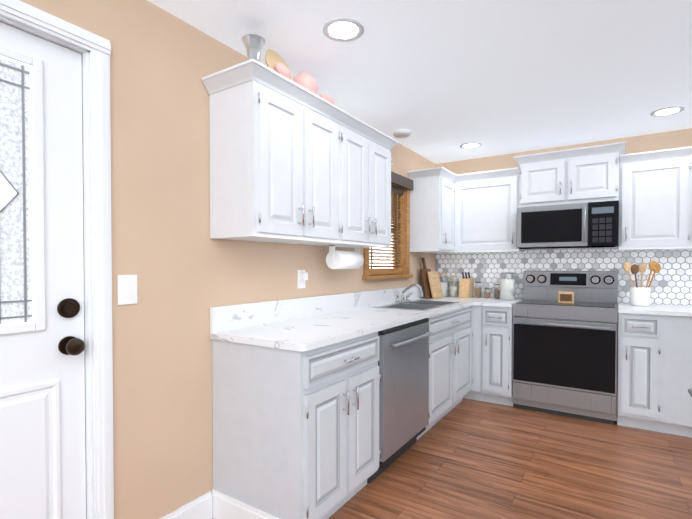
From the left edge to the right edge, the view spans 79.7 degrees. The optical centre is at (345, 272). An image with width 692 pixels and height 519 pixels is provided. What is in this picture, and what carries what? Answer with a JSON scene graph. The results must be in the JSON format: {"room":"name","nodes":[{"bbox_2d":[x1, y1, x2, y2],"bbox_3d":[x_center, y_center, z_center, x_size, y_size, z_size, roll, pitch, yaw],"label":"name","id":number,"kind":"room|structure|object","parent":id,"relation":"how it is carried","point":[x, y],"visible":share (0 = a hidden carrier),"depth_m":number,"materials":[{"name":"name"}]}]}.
{"room":"kitchen","nodes":[
{"label":"kitchen","id":0,"kind":"room"},
{"bbox_2d":[20,0,435,518],"bbox_3d":[-0.725,0.030,2.049,0.120,2.360,6.340,1,1,33],"label":"wall","id":1,"kind":"structure","parent":0,"point":[177,261],"depth_m":1.84,"materials":[{"name":"beige paint"}]},
{"bbox_2d":[0,22,85,518],"bbox_3d":[-1.230,0.198,1.188,0.123,2.028,0.912,1,1,33],"label":"entry door","id":2,"kind":"structure","parent":1,"relation":"in","point":[42,424],"depth_m":1.45,"materials":[{"name":"white wood"}]},
{"bbox_2d":[0,0,113,518],"bbox_3d":[-1.258,0.167,1.204,0.139,2.114,1.074,1,1,33],"label":"door frame","id":3,"kind":"structure","parent":1,"relation":"attached to","point":[93,50],"depth_m":1.57,"materials":[{"name":"white wood"}]},
{"bbox_2d":[117,275,136,304],"bbox_3d":[-0.885,0.071,1.682,0.009,0.120,0.080,1,1,33],"label":"switch plate","id":4,"kind":"object","parent":1,"relation":"attached to","point":[127,289],"visible":1,"depth_m":1.68,"materials":[{"name":"white plastic"}]},
{"bbox_2d":[160,491,211,518],"bbox_3d":[-0.790,1.146,1.840,0.014,0.135,0.470,1,1,33],"label":"baseboard","id":5,"kind":"structure","parent":1,"relation":"attached to","point":[200,507],"depth_m":1.95,"materials":[{"name":"white"}]},
{"bbox_2d":[206,59,341,245],"bbox_3d":[-0.348,-0.548,2.212,0.316,0.762,0.670,1,1,33],"label":"upper cabinet","id":6,"kind":"object","parent":1,"relation":"attached to","point":[291,162],"depth_m":1.98,"materials":[{"name":"white wood"}]},
{"bbox_2d":[241,34,266,62],"bbox_3d":[-0.428,-1.002,1.929,0.116,0.152,0.116,1,1,33],"label":"glass vase","id":7,"kind":"object","parent":6,"relation":"on","point":[254,50],"visible":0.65,"depth_m":1.90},
{"bbox_2d":[265,49,291,79],"bbox_3d":[-0.334,-1.022,2.076,0.091,0.188,0.184,1,1,33],"label":"plate","id":8,"kind":"object","parent":6,"relation":"on","point":[275,61],"visible":0.6,"depth_m":2.05,"materials":[{"name":"beige ceramic"}]},
{"bbox_2d":[293,72,317,94],"bbox_3d":[-0.224,-1.003,2.244,0.150,0.145,0.150,1,1,33],"label":"jar","id":9,"kind":"object","parent":6,"relation":"on","point":[307,80],"visible":0.56,"depth_m":2.19,"materials":[{"name":"pink ceramic"}]},
{"bbox_2d":[297,270,307,287],"bbox_3d":[-0.267,0.044,2.607,0.039,0.115,0.075,1,1,33],"label":"electrical outlet plate","id":10,"kind":"object","parent":1,"relation":"attached to","point":[302,276],"visible":1,"depth_m":2.59,"materials":[{"name":"white plastic"}]},
{"bbox_2d":[342,110,393,247],"bbox_3d":[0.017,-0.556,2.774,0.316,0.762,0.670,1,1,33],"label":"upper cabinet","id":11,"kind":"object","parent":1,"relation":"attached to","point":[366,153],"depth_m":2.65,"materials":[{"name":"white wood"}]},
{"bbox_2d":[319,94,334,104],"bbox_3d":[-0.116,-0.980,2.401,0.081,0.095,0.131,1,1,33],"label":"decorative piece","id":12,"kind":"object","parent":11,"relation":"on","point":[328,98],"visible":0.31,"depth_m":2.37,"materials":[{"name":"pink ceramic"}]},
{"bbox_2d":[326,245,363,268],"bbox_3d":[-0.004,-0.098,2.771,0.120,0.154,0.318,1,1,33],"label":"paper towel holder","id":13,"kind":"object","parent":11,"relation":"attached to","point":[344,259],"visible":0.94,"depth_m":2.68,"materials":[{"name":"white paper"}]},
{"bbox_2d":[362,171,412,279],"bbox_3d":[0.341,-0.405,3.627,0.160,0.922,0.880,1,1,33],"label":"window","id":14,"kind":"structure","parent":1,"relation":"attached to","point":[392,261],"depth_m":3.82,"materials":[{"name":"brown wood"}]},
{"bbox_2d":[408,167,453,253],"bbox_3d":[0.849,-0.576,4.054,0.316,0.762,0.394,1,1,33],"label":"upper cabinet","id":15,"kind":"object","parent":1,"relation":"attached to","point":[432,194],"depth_m":3.89,"materials":[{"name":"white wood"}]},
{"bbox_2d":[147,0,691,163],"bbox_3d":[0.466,-1.187,1.256,2.960,0.100,6.340,1,1,33],"label":"ceiling","id":16,"kind":"structure","parent":0,"point":[442,81],"depth_m":2.28,"materials":[{"name":"white paint"}]},
{"bbox_2d":[323,17,363,41],"bbox_3d":[-0.013,-1.144,1.961,0.196,0.008,0.196,1,1,33],"label":"recessed light","id":17,"kind":"object","parent":16,"relation":"in","point":[342,29],"visible":1,"depth_m":1.96,"materials":[{"name":"white plastic"}]},
{"bbox_2d":[393,129,410,137],"bbox_3d":[0.467,-1.153,3.462,0.150,0.036,0.150,1,1,33],"label":"smoke detector","id":18,"kind":"object","parent":16,"relation":"attached to","point":[402,133],"visible":1,"depth_m":3.42,"materials":[{"name":"white plastic"}]},
{"bbox_2d":[460,142,481,148],"bbox_3d":[1.159,-1.173,3.847,0.196,0.008,0.196,1,1,33],"label":"recessed light","id":19,"kind":"object","parent":16,"relation":"in","point":[470,145],"visible":0.98,"depth_m":3.84,"materials":[{"name":"white plastic"}]},
{"bbox_2d":[651,106,684,116],"bbox_3d":[2.323,-1.160,2.996,0.196,0.008,0.196,1,1,33],"label":"recessed light","id":20,"kind":"object","parent":16,"relation":"in","point":[667,111],"visible":0.96,"depth_m":3.00,"materials":[{"name":"white plastic"}]},
{"bbox_2d":[212,398,691,518],"bbox_3d":[0.466,1.272,1.294,2.960,0.100,6.340,1,1,33],"label":"floor","id":21,"kind":"structure","parent":0,"point":[465,458],"depth_m":2.49,"materials":[{"name":"brown wood"}]},
{"bbox_2d":[211,332,380,518],"bbox_3d":[-0.232,0.767,2.175,0.577,0.884,0.679,1,1,33],"label":"base cabinet","id":22,"kind":"object","parent":21,"relation":"on","point":[295,434],"depth_m":1.91,"materials":[{"name":"grey wood"}]},
{"bbox_2d":[367,318,431,483],"bbox_3d":[0.173,0.759,2.728,0.638,0.882,0.678,1,1,33],"label":"dishwasher","id":23,"kind":"object","parent":21,"relation":"on","point":[403,363],"visible":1,"depth_m":2.51,"materials":[{"name":"grey metal"}]},
{"bbox_2d":[428,305,478,400],"bbox_3d":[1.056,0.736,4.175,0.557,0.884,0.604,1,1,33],"label":"base cabinet","id":24,"kind":"object","parent":21,"relation":"on","point":[454,338],"depth_m":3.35,"materials":[{"name":"grey wood"}]},
{"bbox_2d":[210,285,477,351],"bbox_3d":[0.405,0.231,3.141,0.582,0.155,3.034,1,1,33],"label":"countertop","id":25,"kind":"structure","parent":24,"relation":"on","point":[304,324],"depth_m":2.35,"materials":[{"name":"stone"}]},
{"bbox_2d":[394,284,422,303],"bbox_3d":[0.562,0.184,3.558,0.216,0.166,0.315,1,1,33],"label":"chrome faucet","id":26,"kind":"object","parent":25,"relation":"on","point":[397,301],"visible":1,"depth_m":3.55,"materials":[{"name":"silver metal"}]},
{"bbox_2d":[373,300,458,310],"bbox_3d":[0.610,0.356,3.458,0.420,0.175,0.810,1,1,33],"label":"sink basin","id":27,"kind":"object","parent":25,"relation":"in","point":[421,305],"visible":0.31,"depth_m":3.47,"materials":[{"name":"silver metal"}]},
{"bbox_2d":[420,258,442,298],"bbox_3d":[0.862,0.056,4.214,0.142,0.408,0.340,1,1,33],"label":"cutting boards","id":28,"kind":"object","parent":25,"relation":"on","point":[431,284],"visible":1,"depth_m":4.16,"materials":[{"name":"brown wood"}]},
{"bbox_2d":[439,272,447,296],"bbox_3d":[1.025,0.131,4.396,0.110,0.255,0.110,1,1,33],"label":"glass canister","id":29,"kind":"object","parent":25,"relation":"on","point":[444,286],"visible":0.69,"depth_m":4.35,"materials":[{"name":"white"}]},
{"bbox_2d":[449,275,458,296],"bbox_3d":[1.132,0.147,4.350,0.096,0.224,0.096,1,1,33],"label":"glass canister","id":30,"kind":"object","parent":25,"relation":"on","point":[453,291],"visible":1,"depth_m":4.32,"materials":[{"name":"white"}]},
{"bbox_2d":[459,272,473,297],"bbox_3d":[1.233,0.130,4.248,0.100,0.261,0.207,1,1,33],"label":"knife block","id":31,"kind":"object","parent":25,"relation":"on","point":[466,284],"visible":1,"depth_m":4.19,"materials":[{"name":"brown wood"}]},
{"bbox_2d":[475,282,481,297],"bbox_3d":[1.341,0.180,4.203,0.070,0.163,0.070,1,1,33],"label":"spice jar","id":32,"kind":"object","parent":25,"relation":"on","point":[478,292],"visible":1,"depth_m":4.18,"materials":[{"name":"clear glass"}]},
{"bbox_2d":[484,288,490,298],"bbox_3d":[1.403,0.212,4.116,0.066,0.102,0.066,1,1,33],"label":"spice jar","id":33,"kind":"object","parent":25,"relation":"on","point":[487,294],"visible":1,"depth_m":4.09,"materials":[{"name":"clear glass"}]},
{"bbox_2d":[479,306,514,405],"bbox_3d":[1.481,0.740,3.898,0.258,0.884,0.606,1,1,33],"label":"base cabinet","id":34,"kind":"object","parent":21,"relation":"on","point":[495,323],"depth_m":3.65,"materials":[{"name":"grey wood"}]},
{"bbox_2d":[474,297,523,306],"bbox_3d":[1.450,0.282,3.894,0.318,0.030,0.634,1,1,33],"label":"countertop","id":35,"kind":"structure","parent":34,"relation":"on","point":[481,301],"depth_m":3.70,"materials":[{"name":"stone"}]},
{"bbox_2d":[494,284,498,298],"bbox_3d":[1.511,0.191,4.117,0.080,0.143,0.080,1,1,33],"label":"spice jar","id":36,"kind":"object","parent":35,"relation":"on","point":[496,294],"visible":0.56,"depth_m":4.10,"materials":[{"name":"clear glass"}]},
{"bbox_2d":[499,272,515,299],"bbox_3d":[1.549,0.132,3.972,0.150,0.265,0.150,1,1,33],"label":"flour canister","id":37,"kind":"object","parent":35,"relation":"on","point":[507,289],"visible":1,"depth_m":3.92,"materials":[{"name":"clear glass"}]},
{"bbox_2d":[512,271,617,424],"bbox_3d":[1.894,0.589,3.587,0.760,1.195,0.653,1,1,33],"label":"range","id":38,"kind":"object","parent":21,"relation":"on","point":[565,360],"visible":1,"depth_m":3.41,"materials":[{"name":"silver metal"}]},
{"bbox_2d":[558,291,573,303],"bbox_3d":[1.884,0.218,3.548,0.120,0.102,0.037,1,1,33],"label":"sign","id":39,"kind":"object","parent":38,"relation":"on","point":[565,297],"visible":1,"depth_m":3.53,"materials":[{"name":"brown wood"}]},
{"bbox_2d":[617,313,666,432],"bbox_3d":[2.348,0.749,3.335,0.270,0.884,0.606,1,1,33],"label":"base cabinet","id":40,"kind":"object","parent":21,"relation":"on","point":[642,338],"depth_m":3.08,"materials":[{"name":"grey wood"}]},
{"bbox_2d":[663,315,691,437],"bbox_3d":[2.784,0.753,3.063,0.758,0.884,0.586,1,1,33],"label":"base cabinet","id":41,"kind":"object","parent":21,"relation":"on","point":[677,410],"depth_m":2.98,"materials":[{"name":"grey wood"}]},
{"bbox_2d":[618,303,691,316],"bbox_3d":[2.663,0.294,3.119,1.031,0.030,0.611,1,1,33],"label":"countertop","id":42,"kind":"structure","parent":41,"relation":"on","point":[653,309],"depth_m":3.10,"materials":[{"name":"stone"}]},
{"bbox_2d":[623,261,660,305],"bbox_3d":[2.412,0.090,3.380,0.253,0.368,0.162,1,1,33],"label":"utensil crock","id":43,"kind":"object","parent":42,"relation":"on","point":[640,296],"visible":1,"depth_m":3.35,"materials":[{"name":"white ceramic"}]},
{"bbox_2d":[436,128,691,369],"bbox_3d":[2.160,0.002,3.883,2.720,2.360,0.120,1,1,33],"label":"wall","id":44,"kind":"structure","parent":0,"point":[661,141],"depth_m":3.71,"materials":[{"name":"beige paint"}]},
{"bbox_2d":[454,167,524,252],"bbox_3d":[1.409,-0.577,4.092,0.618,0.762,0.316,1,1,33],"label":"upper cabinet","id":45,"kind":"object","parent":44,"relation":"attached to","point":[485,202],"depth_m":3.95,"materials":[{"name":"white wood"}]},
{"bbox_2d":[435,245,691,305],"bbox_3d":[2.125,0.043,3.830,2.718,0.560,0.007,1,1,33],"label":"tile backsplash","id":46,"kind":"structure","parent":44,"relation":"attached to","point":[671,283],"depth_m":3.78,"materials":[{"name":"grey tile"}]},
{"bbox_2d":[518,142,621,206],"bbox_3d":[1.982,-0.815,3.701,0.760,0.466,0.342,1,1,33],"label":"upper cabinet","id":47,"kind":"object","parent":44,"relation":"attached to","point":[591,173],"depth_m":3.53,"materials":[{"name":"white wood"}]},
{"bbox_2d":[517,200,618,249],"bbox_3d":[1.945,-0.393,3.650,0.756,0.373,0.486,1,1,33],"label":"microwave","id":48,"kind":"object","parent":47,"relation":"attached to","point":[590,225],"visible":1,"depth_m":3.48,"materials":[{"name":"silver metal"}]},
{"bbox_2d":[618,146,691,250],"bbox_3d":[2.503,-0.566,3.382,0.460,0.762,0.316,1,1,33],"label":"upper cabinet","id":49,"kind":"object","parent":44,"relation":"attached to","point":[655,208],"depth_m":3.24,"materials":[{"name":"white wood"}]},
{"label":"outside","id":50,"kind":"structure","parent":0,"visible":0},
{"bbox_2d":[0,55,34,325],"bbox_3d":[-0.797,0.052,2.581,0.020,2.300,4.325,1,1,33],"label":"window","id":51,"kind":"structure","parent":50,"point":[31,185],"depth_m":1.75,"materials":[{"name":"white"}]}
]}

